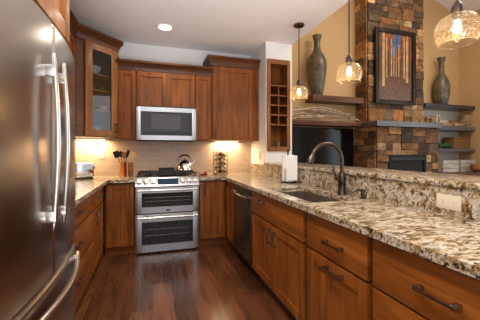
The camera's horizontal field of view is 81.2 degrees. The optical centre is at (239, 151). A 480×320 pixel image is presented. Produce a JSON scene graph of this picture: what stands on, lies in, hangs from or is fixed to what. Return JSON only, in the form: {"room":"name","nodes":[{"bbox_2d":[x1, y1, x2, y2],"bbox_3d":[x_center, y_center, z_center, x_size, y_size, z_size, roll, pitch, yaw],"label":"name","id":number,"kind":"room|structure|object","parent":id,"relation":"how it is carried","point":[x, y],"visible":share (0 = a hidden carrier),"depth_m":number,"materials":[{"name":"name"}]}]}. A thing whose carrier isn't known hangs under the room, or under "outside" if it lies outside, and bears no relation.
{"room":"kitchen","nodes":[
{"label":"kitchen","id":0,"kind":"room"},
{"bbox_2d":[102,42,250,242],"bbox_3d":[-0.902,-0.135,4.149,3.020,2.750,0.100,0,0,-17],"label":"wall","id":1,"kind":"structure","parent":0,"point":[132,51],"depth_m":4.04,"materials":[{"name":"white paint"}]},
{"bbox_2d":[75,24,123,138],"bbox_3d":[-1.834,-0.780,3.395,0.762,1.220,0.758,0,0,-17],"label":"upper cabinet","id":2,"kind":"object","parent":1,"relation":"attached to","point":[93,47],"visible":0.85,"depth_m":3.38,"materials":[{"name":"brown wood"}]},
{"bbox_2d":[76,138,105,139],"bbox_3d":[-1.951,-0.161,3.666,0.350,0.016,0.040,0,0,-17],"label":"light","id":3,"kind":"object","parent":2,"relation":"attached to","point":[76,138],"visible":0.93,"depth_m":3.64,"materials":[{"name":"white"}]},
{"bbox_2d":[93,65,101,73],"bbox_3d":[-1.852,-0.991,3.467,0.251,0.110,0.251,0,0,-17],"label":"serving bowl","id":4,"kind":"object","parent":2,"relation":"on","point":[96,69],"visible":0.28,"depth_m":3.43,"materials":[{"name":"grey ceramic"}]},
{"bbox_2d":[93,72,109,83],"bbox_3d":[-1.880,-0.926,3.420,0.647,0.018,0.644,0,0,-17],"label":"shelf","id":5,"kind":"object","parent":2,"relation":"attached to","point":[97,78],"depth_m":3.57,"materials":[{"name":"brown wood"}]},
{"bbox_2d":[93,88,109,97],"bbox_3d":[-1.880,-0.736,3.420,0.647,0.018,0.644,0,0,-17],"label":"shelf","id":6,"kind":"object","parent":2,"relation":"attached to","point":[97,93],"depth_m":3.57,"materials":[{"name":"brown wood"}]},
{"bbox_2d":[93,109,109,115],"bbox_3d":[-1.880,-0.496,3.420,0.647,0.018,0.644,0,0,-17],"label":"shelf","id":7,"kind":"object","parent":2,"relation":"attached to","point":[96,112],"depth_m":3.50,"materials":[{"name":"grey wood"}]},
{"bbox_2d":[97,106,108,110],"bbox_3d":[-1.724,-0.533,3.527,0.132,0.055,0.132,0,0,-17],"label":"bowl","id":8,"kind":"object","parent":2,"relation":"on","point":[99,107],"visible":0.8,"depth_m":3.48,"materials":[{"name":"white ceramic"}]},
{"bbox_2d":[116,58,135,139],"bbox_3d":[-1.490,-0.662,3.709,0.228,1.005,0.382,0,0,-17],"label":"upper cabinet","id":9,"kind":"object","parent":1,"relation":"attached to","point":[126,68],"visible":0.99,"depth_m":3.59,"materials":[{"name":"brown wood"}]},
{"bbox_2d":[75,139,250,175],"bbox_3d":[-1.076,0.085,4.036,2.616,0.489,0.011,0,0,-17],"label":"tile backsplash","id":10,"kind":"structure","parent":1,"relation":"attached to","point":[151,155],"depth_m":4.01,"materials":[{"name":"beige tile"}]},
{"bbox_2d":[98,150,103,157],"bbox_3d":[-1.870,0.035,3.778,0.075,0.118,0.008,0,0,-17],"label":"wall outlet","id":11,"kind":"object","parent":10,"relation":"attached to","point":[100,152],"visible":1,"depth_m":3.77,"materials":[{"name":"beige plastic"}]},
{"bbox_2d":[136,60,195,107],"bbox_3d":[-1.016,-0.875,3.856,0.762,0.579,0.382,0,0,-17],"label":"upper cabinet","id":12,"kind":"object","parent":1,"relation":"attached to","point":[162,84],"visible":0.88,"depth_m":3.72,"materials":[{"name":"brown wood"}]},
{"bbox_2d":[136,105,195,141],"bbox_3d":[-1.009,-0.363,3.833,0.756,0.437,0.410,0,0,-17],"label":"microwave","id":13,"kind":"object","parent":12,"relation":"attached to","point":[153,123],"visible":1,"depth_m":3.64,"materials":[{"name":"silver metal"}]},
{"bbox_2d":[195,65,211,140],"bbox_3d":[-0.542,-0.662,4.003,0.225,1.005,0.382,0,0,-17],"label":"upper cabinet","id":14,"kind":"object","parent":1,"relation":"attached to","point":[203,74],"visible":0.98,"depth_m":3.88,"materials":[{"name":"brown wood"}]},
{"bbox_2d":[203,54,259,140],"bbox_3d":[-0.134,-0.740,4.115,0.766,1.160,0.410,0,0,-17],"label":"upper cabinet","id":15,"kind":"object","parent":1,"relation":"attached to","point":[234,80],"visible":0.97,"depth_m":4.00,"materials":[{"name":"brown wood"}]},
{"bbox_2d":[75,243,293,319],"bbox_3d":[2.591,1.280,1.905,8.560,0.080,8.100,0,0,-17],"label":"floor","id":16,"kind":"structure","parent":0,"point":[208,282],"depth_m":2.52,"materials":[{"name":"brown wood"}]},
{"bbox_2d":[0,0,79,319],"bbox_3d":[-0.999,0.399,0.857,0.842,1.682,0.920,0,0,-17],"label":"refrigerator","id":17,"kind":"object","parent":16,"relation":"on","point":[39,262],"visible":1,"depth_m":0.82,"materials":[{"name":"grey metal"}]},
{"bbox_2d":[74,194,93,307],"bbox_3d":[-1.445,0.803,1.918,0.629,0.873,1.319,0,0,-17],"label":"base cabinet","id":18,"kind":"object","parent":16,"relation":"on","point":[84,216],"visible":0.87,"depth_m":2.27,"materials":[{"name":"brown wood"}]},
{"bbox_2d":[75,175,136,205],"bbox_3d":[-1.492,0.348,2.556,0.922,0.036,2.567,0,0,-17],"label":"countertop","id":19,"kind":"structure","parent":18,"relation":"on","point":[84,188],"depth_m":2.89,"materials":[{"name":"stone"}]},
{"bbox_2d":[75,162,94,179],"bbox_3d":[-1.930,0.229,3.382,0.322,0.202,0.180,0,0,-31],"label":"toaster","id":20,"kind":"object","parent":19,"relation":"on","point":[83,170],"visible":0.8,"depth_m":3.33,"materials":[{"name":"silver metal"}]},
{"bbox_2d":[120,162,126,176],"bbox_3d":[-1.545,0.234,3.709,0.087,0.190,0.087,0,0,-17],"label":"utensil crock","id":21,"kind":"object","parent":19,"relation":"on","point":[123,165],"visible":0.98,"depth_m":3.67,"materials":[{"name":"orange metal"}]},
{"bbox_2d":[113,150,120,161],"bbox_3d":[-1.595,0.148,3.697,0.161,0.328,0.010,0,0,-17],"label":"spatula","id":22,"kind":"object","parent":21,"relation":"in","point":[116,154],"visible":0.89,"depth_m":3.69,"materials":[{"name":"black plastic"}]},
{"bbox_2d":[128,162,132,175],"bbox_3d":[-1.459,0.237,3.735,0.073,0.185,0.073,0,0,-17],"label":"utensil crock","id":23,"kind":"object","parent":19,"relation":"on","point":[130,164],"visible":0.91,"depth_m":3.70,"materials":[{"name":"brown wood"}]},
{"bbox_2d":[92,187,102,269],"bbox_3d":[-1.740,0.803,2.869,0.629,0.873,0.667,0,0,-17],"label":"base cabinet","id":24,"kind":"object","parent":16,"relation":"on","point":[98,195],"visible":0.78,"depth_m":2.87,"materials":[{"name":"brown wood"}]},
{"bbox_2d":[104,182,134,255],"bbox_3d":[-1.502,0.803,3.568,0.337,0.873,0.614,0,0,-17],"label":"base cabinet","id":25,"kind":"object","parent":16,"relation":"on","point":[119,198],"visible":0.96,"depth_m":3.32,"materials":[{"name":"brown wood"}]},
{"bbox_2d":[135,170,198,253],"bbox_3d":[-0.966,0.754,3.704,0.757,0.972,0.653,0,0,-17],"label":"range","id":26,"kind":"object","parent":16,"relation":"on","point":[166,204],"visible":0.99,"depth_m":3.44,"materials":[{"name":"silver metal"}]},
{"bbox_2d":[136,173,197,176],"bbox_3d":[-0.985,0.326,3.765,0.757,0.028,0.524,0,0,-17],"label":"cooktop","id":27,"kind":"object","parent":26,"relation":"in","point":[184,174],"depth_m":3.64,"materials":[{"name":"black"}]},
{"bbox_2d":[159,167,175,171],"bbox_3d":[-0.979,0.246,3.759,0.210,0.042,0.360,0,0,-17],"label":"griddle","id":28,"kind":"object","parent":26,"relation":"on","point":[169,169],"visible":0.99,"depth_m":3.87,"materials":[{"name":"black metal"}]},
{"bbox_2d":[177,154,194,170],"bbox_3d":[-0.777,0.152,3.932,0.226,0.231,0.226,0,0,28],"label":"kettle","id":29,"kind":"object","parent":26,"relation":"on","point":[184,165],"visible":1,"depth_m":3.87,"materials":[{"name":"silver metal"}]},
{"bbox_2d":[198,180,238,252],"bbox_3d":[-0.131,0.803,3.833,0.903,0.873,0.934,0,0,-17],"label":"base cabinet","id":30,"kind":"object","parent":16,"relation":"on","point":[216,198],"visible":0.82,"depth_m":3.64,"materials":[{"name":"brown wood"}]},
{"bbox_2d":[196,172,479,279],"bbox_3d":[0.327,0.348,2.362,0.904,0.036,4.017,0,0,-17],"label":"countertop","id":31,"kind":"structure","parent":30,"relation":"on","point":[452,242],"depth_m":1.34,"materials":[{"name":"stone"}]},
{"bbox_2d":[213,152,227,174],"bbox_3d":[-0.285,0.165,4.084,0.170,0.330,0.170,0,0,-25],"label":"spice rack","id":32,"kind":"object","parent":31,"relation":"on","point":[217,156],"visible":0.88,"depth_m":4.04,"materials":[{"name":"brown wood"}]},
{"bbox_2d":[280,150,296,182],"bbox_3d":[0.521,0.156,2.984,0.178,0.348,0.160,0,0,12],"label":"paper towel holder","id":33,"kind":"object","parent":31,"relation":"on","point":[289,162],"visible":0.99,"depth_m":2.92,"materials":[{"name":"white paper"}]},
{"bbox_2d":[281,191,339,202],"bbox_3d":[0.531,0.471,2.199,0.378,0.208,0.743,0,0,-17],"label":"sink","id":34,"kind":"object","parent":31,"relation":"in","point":[304,195],"visible":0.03,"depth_m":2.50,"materials":[{"name":"brown"}]},
{"bbox_2d":[307,142,346,194],"bbox_3d":[0.653,0.128,2.147,0.343,0.403,0.118,0,0,-17],"label":"faucet","id":35,"kind":"object","parent":31,"relation":"on","point":[341,178],"visible":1,"depth_m":2.14,"materials":[{"name":"brown metal"}]},
{"bbox_2d":[355,189,366,198],"bbox_3d":[0.844,0.296,1.964,0.091,0.066,0.047,0,0,-17],"label":"soap dispenser","id":36,"kind":"object","parent":31,"relation":"on","point":[362,191],"visible":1,"depth_m":1.96,"materials":[{"name":"brown metal"}]},
{"bbox_2d":[231,184,257,275],"bbox_3d":[0.245,0.803,3.123,0.599,0.873,0.632,0,0,-17],"label":"dishwasher","id":37,"kind":"object","parent":16,"relation":"on","point":[243,212],"visible":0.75,"depth_m":2.97,"materials":[{"name":"black"}]},
{"bbox_2d":[252,191,309,319],"bbox_3d":[0.504,0.803,2.333,0.574,0.873,1.023,0,0,-17],"label":"base cabinet","id":38,"kind":"object","parent":16,"relation":"on","point":[279,229],"visible":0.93,"depth_m":2.12,"materials":[{"name":"brown wood"}]},
{"bbox_2d":[307,213,375,319],"bbox_3d":[0.737,0.803,1.581,0.574,0.873,0.545,0,0,-17],"label":"base cabinet","id":39,"kind":"object","parent":16,"relation":"on","point":[340,286],"visible":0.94,"depth_m":1.47,"materials":[{"name":"brown wood"}]},
{"bbox_2d":[354,0,438,172],"bbox_3d":[3.305,-1.299,5.926,1.653,5.079,0.641,0,0,-17],"label":"fireplace","id":40,"kind":"object","parent":16,"relation":"on","point":[392,148],"visible":0.54,"depth_m":5.77,"materials":[{"name":"brown stone"}]},
{"bbox_2d":[375,26,415,105],"bbox_3d":[3.226,-1.745,5.796,1.050,1.540,0.045,0,0,-17],"label":"framed picture","id":41,"kind":"object","parent":40,"relation":"attached to","point":[395,50],"visible":1,"depth_m":5.80,"materials":[{"name":"black"}]},
{"bbox_2d":[379,32,411,100],"bbox_3d":[3.221,-1.745,5.809,0.884,1.374,0.012,0,0,-17],"label":"print","id":42,"kind":"object","parent":41,"relation":"attached to","point":[395,48],"depth_m":5.81,"materials":[{"name":"multicoloured paper"}]},
{"bbox_2d":[363,120,442,127],"bbox_3d":[3.348,-0.538,5.723,1.690,0.100,0.365,0,0,-17],"label":"mantel shelf","id":43,"kind":"object","parent":40,"relation":"on","point":[370,123],"visible":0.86,"depth_m":5.51,"materials":[{"name":"grey wood"}]},
{"bbox_2d":[373,239,479,319],"bbox_3d":[0.914,0.803,1.012,0.574,0.873,0.640,0,0,-17],"label":"base cabinet","id":44,"kind":"object","parent":16,"relation":"on","point":[409,286],"visible":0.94,"depth_m":1.02,"materials":[{"name":"brown wood"}]},
{"bbox_2d":[439,171,479,175],"bbox_3d":[4.833,0.850,6.339,1.443,0.780,0.759,0,0,-17],"label":"base cabinet","id":45,"kind":"object","parent":16,"relation":"on","point":[471,173],"visible":0.14,"depth_m":6.02,"materials":[{"name":"brown wood"}]},
{"bbox_2d":[438,160,458,171],"bbox_3d":[4.702,0.328,6.435,0.480,0.263,0.300,0,0,-17],"label":"wooden crate","id":46,"kind":"object","parent":45,"relation":"on","point":[444,165],"visible":0.66,"depth_m":6.29,"materials":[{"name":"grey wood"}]},
{"bbox_2d":[459,160,475,171],"bbox_3d":[5.218,0.328,6.595,0.480,0.263,0.300,0,0,-17],"label":"wooden crate","id":47,"kind":"object","parent":45,"relation":"on","point":[464,165],"visible":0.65,"depth_m":6.42,"materials":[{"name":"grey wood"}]},
{"bbox_2d":[469,164,479,171],"bbox_3d":[5.300,0.374,6.265,0.260,0.170,0.260,0,0,-17],"label":"bowl","id":48,"kind":"object","parent":45,"relation":"on","point":[474,167],"visible":0.91,"depth_m":6.21,"materials":[{"name":"brown wood"}]},
{"bbox_2d":[70,0,347,55],"bbox_3d":[0.131,-1.570,0.658,3.120,0.120,7.180,0,0,-17],"label":"ceiling","id":49,"kind":"structure","parent":0,"point":[238,27],"depth_m":3.23,"materials":[{"name":"white paint"}]},
{"bbox_2d":[157,23,172,30],"bbox_3d":[-0.910,-1.504,3.396,0.196,0.009,0.196,0,0,-17],"label":"recessed light","id":50,"kind":"object","parent":49,"relation":"in","point":[165,27],"visible":1,"depth_m":3.39,"materials":[{"name":"white"}]},
{"bbox_2d":[294,22,303,94],"bbox_3d":[0.703,-1.061,3.334,0.224,0.896,0.224,0,0,-17],"label":"pendant light","id":51,"kind":"object","parent":49,"relation":"hanging from","point":[298,25],"visible":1,"depth_m":3.33,"materials":[{"name":"brown metal"}]},
{"bbox_2d":[296,79,301,88],"bbox_3d":[0.703,-0.802,3.334,0.060,0.105,0.059,0,0,-17],"label":"socket","id":52,"kind":"object","parent":51,"relation":"attached to","point":[299,84],"depth_m":3.31,"materials":[{"name":"brown metal"}]},
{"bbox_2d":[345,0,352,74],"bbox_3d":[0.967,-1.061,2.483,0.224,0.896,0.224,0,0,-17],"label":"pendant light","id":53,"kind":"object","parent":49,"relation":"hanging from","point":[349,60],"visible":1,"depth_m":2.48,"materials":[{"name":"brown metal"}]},
{"bbox_2d":[345,55,352,67],"bbox_3d":[0.967,-0.802,2.483,0.060,0.105,0.059,0,0,-17],"label":"socket","id":54,"kind":"object","parent":53,"relation":"attached to","point":[349,60],"depth_m":2.46,"materials":[{"name":"brown metal"}]},
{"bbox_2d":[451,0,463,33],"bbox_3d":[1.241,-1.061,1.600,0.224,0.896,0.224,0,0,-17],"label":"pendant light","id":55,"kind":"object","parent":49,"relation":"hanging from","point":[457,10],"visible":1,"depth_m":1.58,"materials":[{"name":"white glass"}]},
{"bbox_2d":[451,1,463,21],"bbox_3d":[1.241,-0.802,1.600,0.060,0.105,0.059,0,0,-17],"label":"socket","id":56,"kind":"object","parent":55,"relation":"attached to","point":[457,10],"depth_m":1.58,"materials":[{"name":"brown metal"}]},
{"bbox_2d":[251,42,291,173],"bbox_3d":[0.455,-0.135,4.199,0.400,2.750,0.610,0,0,-17],"label":"wall pier","id":57,"kind":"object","parent":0,"point":[270,50],"visible":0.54,"depth_m":3.94,"materials":[{"name":"white paint"}]},
{"bbox_2d":[267,58,289,150],"bbox_3d":[0.499,-0.640,4.019,0.350,1.270,0.284,0,0,-17],"label":"wine rack","id":58,"kind":"object","parent":57,"relation":"attached to","point":[278,71],"visible":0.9,"depth_m":3.98,"materials":[{"name":"brown wood"}]},
{"bbox_2d":[271,85,286,90],"bbox_3d":[0.499,-0.914,4.019,0.300,0.014,0.263,0,0,-17],"label":"shelf","id":59,"kind":"object","parent":58,"relation":"attached to","point":[273,87],"depth_m":3.97,"materials":[{"name":"brown wood"}]},
{"bbox_2d":[271,95,286,99],"bbox_3d":[0.499,-0.778,4.019,0.300,0.014,0.263,0,0,-17],"label":"shelf","id":60,"kind":"object","parent":58,"relation":"attached to","point":[273,97],"depth_m":3.98,"materials":[{"name":"brown wood"}]},
{"bbox_2d":[271,104,286,108],"bbox_3d":[0.499,-0.642,4.019,0.300,0.014,0.263,0,0,-17],"label":"shelf","id":61,"kind":"object","parent":58,"relation":"attached to","point":[273,106],"depth_m":3.95,"materials":[{"name":"brown wood"}]},
{"bbox_2d":[271,114,286,117],"bbox_3d":[0.499,-0.506,4.019,0.300,0.014,0.263,0,0,-17],"label":"shelf","id":62,"kind":"object","parent":58,"relation":"attached to","point":[272,115],"depth_m":3.98,"materials":[{"name":"brown wood"}]},
{"bbox_2d":[271,124,286,126],"bbox_3d":[0.499,-0.370,4.019,0.300,0.014,0.263,0,0,-17],"label":"shelf","id":63,"kind":"object","parent":58,"relation":"attached to","point":[272,125],"depth_m":3.92,"materials":[{"name":"brown wood"}]},
{"bbox_2d":[269,176,479,221],"bbox_3d":[0.938,0.711,2.239,0.140,1.058,3.420,0,0,-17],"label":"wall","id":64,"kind":"structure","parent":0,"point":[269,176],"depth_m":1.72,"materials":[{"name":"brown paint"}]},
{"bbox_2d":[250,163,479,220],"bbox_3d":[0.770,0.257,2.500,0.023,0.145,4.017,0,0,-17],"label":"backsplash","id":65,"kind":"structure","parent":64,"relation":"attached to","point":[416,195],"depth_m":1.77,"materials":[{"name":"beige stone"}]},
{"bbox_2d":[437,193,460,211],"bbox_3d":[1.079,0.262,1.451,0.008,0.075,0.125,0,0,-17],"label":"wall outlet","id":66,"kind":"object","parent":65,"relation":"attached to","point":[445,201],"visible":1,"depth_m":1.44,"materials":[{"name":"beige plastic"}]},
{"bbox_2d":[439,198,457,206],"bbox_3d":[1.077,0.262,1.450,0.002,0.028,0.096,0,0,-17],"label":"receptacle","id":67,"kind":"object","parent":66,"relation":"attached to","point":[443,202],"depth_m":1.45,"materials":[{"name":"beige plastic"}]},
{"bbox_2d":[264,162,479,189],"bbox_3d":[1.053,0.166,2.274,0.460,0.030,3.419,0,0,-17],"label":"bar ledge","id":68,"kind":"object","parent":64,"relation":"on","point":[449,180],"visible":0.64,"depth_m":1.84,"materials":[{"name":"stone"}]},
{"bbox_2d":[292,0,458,151],"bbox_3d":[2.847,-2.135,6.173,5.540,6.750,0.100,0,0,-17],"label":"wall","id":69,"kind":"structure","parent":0,"point":[439,40],"depth_m":5.94,"materials":[{"name":"brown paint"}]},
{"bbox_2d":[292,127,353,166],"bbox_3d":[1.710,-0.073,5.728,1.425,0.817,0.072,0,0,-17],"label":"television","id":70,"kind":"object","parent":69,"relation":"attached to","point":[304,139],"visible":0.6,"depth_m":5.69,"materials":[{"name":"black"}]},
{"bbox_2d":[292,120,362,127],"bbox_3d":[1.610,-0.550,5.578,1.785,0.090,0.299,0,0,-17],"label":"wall shelf","id":71,"kind":"object","parent":69,"relation":"attached to","point":[310,123],"visible":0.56,"depth_m":5.47,"materials":[{"name":"brown wood"}]},
{"bbox_2d":[292,106,358,120],"bbox_3d":[1.651,-0.745,5.568,1.664,0.274,0.191,0,0,-17],"label":"bundle","id":72,"kind":"object","parent":71,"relation":"on","point":[300,109],"visible":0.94,"depth_m":5.53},
{"bbox_2d":[305,94,364,105],"bbox_3d":[1.924,-1.035,5.676,1.203,0.120,0.299,0,0,-17],"label":"wall shelf","id":73,"kind":"object","parent":69,"relation":"attached to","point":[315,99],"visible":1,"depth_m":5.57,"materials":[{"name":"brown wood"}]},
{"bbox_2d":[307,34,326,94],"bbox_3d":[1.514,-1.688,5.507,0.372,1.185,0.372,0,0,-17],"label":"vase","id":74,"kind":"object","parent":73,"relation":"on","point":[317,64],"visible":0.91,"depth_m":5.39,"materials":[{"name":"grey ceramic"}]},
{"bbox_2d":[423,110,458,159],"bbox_3d":[4.683,-0.271,6.690,1.524,1.422,0.001,0,0,-17],"label":"wall niche","id":75,"kind":"object","parent":69,"relation":"attached to","point":[444,115],"visible":0.21,"depth_m":6.79,"materials":[{"name":"beige paint"}]},
{"bbox_2d":[423,103,474,111],"bbox_3d":[4.736,-1.024,6.516,1.523,0.083,0.364,0,0,-17],"label":"wall shelf","id":76,"kind":"object","parent":69,"relation":"attached to","point":[427,106],"visible":0.76,"depth_m":6.39,"materials":[{"name":"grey wood"}]},
{"bbox_2d":[432,56,450,103],"bbox_3d":[4.672,-1.621,6.499,0.344,1.110,0.344,0,0,-17],"label":"floor vase","id":77,"kind":"object","parent":76,"relation":"on","point":[441,84],"visible":0.92,"depth_m":6.41,"materials":[{"name":"grey ceramic"}]},
{"bbox_2d":[437,126,474,131],"bbox_3d":[4.775,-0.525,6.528,1.443,0.086,0.364,0,0,-17],"label":"wall shelf","id":78,"kind":"object","parent":69,"relation":"attached to","point":[445,128],"visible":0.51,"depth_m":6.43,"materials":[{"name":"grey wood"}]},
{"bbox_2d":[424,117,432,122],"bbox_3d":[4.245,-0.668,6.356,0.160,0.200,0.180,0,0,-17],"label":"shadow box","id":79,"kind":"object","parent":78,"relation":"on","point":[426,119],"visible":0.39,"depth_m":6.30,"materials":[{"name":"beige wood"}]},
{"bbox_2d":[429,115,437,122],"bbox_3d":[4.434,-0.694,6.414,0.035,0.250,0.180,0,0,-17],"label":"book","id":80,"kind":"object","parent":78,"relation":"on","point":[435,118],"visible":0.56,"depth_m":6.35,"materials":[{"name":"beige paper"}]},
{"bbox_2d":[441,122,452,125],"bbox_3d":[4.737,-0.622,6.458,0.364,0.097,0.106,0,0,-17],"label":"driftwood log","id":81,"kind":"object","parent":78,"relation":"on","point":[444,123],"visible":0.56,"depth_m":6.42,"materials":[{"name":"beige wood"}]},
{"bbox_2d":[452,123,464,126],"bbox_3d":[5.109,-0.624,6.573,0.384,0.100,0.109,0,0,-17],"label":"driftwood log","id":82,"kind":"object","parent":78,"relation":"on","point":[454,124],"visible":0.81,"depth_m":6.53,"materials":[{"name":"beige wood"}]},
{"bbox_2d":[448,120,460,122],"bbox_3d":[5.066,-0.692,6.644,0.364,0.097,0.106,0,0,-17],"label":"driftwood log","id":83,"kind":"object","parent":82,"relation":"on","point":[450,121],"visible":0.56,"depth_m":6.59,"materials":[{"name":"brown wood"}]},
{"bbox_2d":[460,115,468,126],"bbox_3d":[5.349,-0.719,6.678,0.040,0.300,0.180,0,0,-17],"label":"bookend","id":84,"kind":"object","parent":78,"relation":"on","point":[464,119],"visible":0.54,"depth_m":6.63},
{"bbox_2d":[438,148,474,151],"bbox_3d":[4.775,-0.033,6.528,1.443,0.070,0.364,0,0,-17],"label":"wall shelf","id":85,"kind":"object","parent":69,"relation":"attached to","point":[439,149],"visible":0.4,"depth_m":6.37,"materials":[{"name":"grey wood"}]},
{"bbox_2d":[443,137,470,148],"bbox_3d":[5.133,-0.201,6.636,0.550,0.264,0.277,0,0,-17],"label":"wicker basket","id":86,"kind":"object","parent":85,"relation":"on","point":[457,142],"visible":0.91,"depth_m":6.52,"materials":[{"name":"brown wicker"}]},
{"bbox_2d":[436,0,479,15],"bbox_3d":[4.081,-4.420,2.368,5.440,2.320,8.100,0,0,-17],"label":"vault","id":87,"kind":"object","parent":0,"point":[469,6],"depth_m":6.56,"materials":[{"name":"white paint"}]},
{"bbox_2d":[459,9,479,163],"bbox_3d":[6.646,-1.070,3.112,0.100,4.620,8.000,0,0,-17],"label":"wall","id":88,"kind":"structure","parent":0,"point":[469,36],"depth_m":6.65,"materials":[{"name":"brown paint"}]},
{"bbox_3d":[-1.326,-0.135,0.258,0.100,2.750,7.280,0,0,-17],"label":"wall","id":89,"kind":"structure","parent":0,"visible":0},
{"bbox_2d":[33,0,69,42],"bbox_3d":[-1.023,-0.869,0.800,0.764,0.682,1.014,0,0,-17],"label":"upper cabinet","id":90,"kind":"object","parent":89,"relation":"attached to","point":[57,11],"visible":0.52,"depth_m":1.24,"materials":[{"name":"brown wood"}]},
{"bbox_2d":[67,8,80,135],"bbox_3d":[-1.655,-0.760,2.155,0.388,1.200,1.857,0,0,-17],"label":"upper cabinet","id":91,"kind":"object","parent":89,"relation":"attached to","point":[74,24],"visible":0.09,"depth_m":2.96,"materials":[{"name":"brown wood"}]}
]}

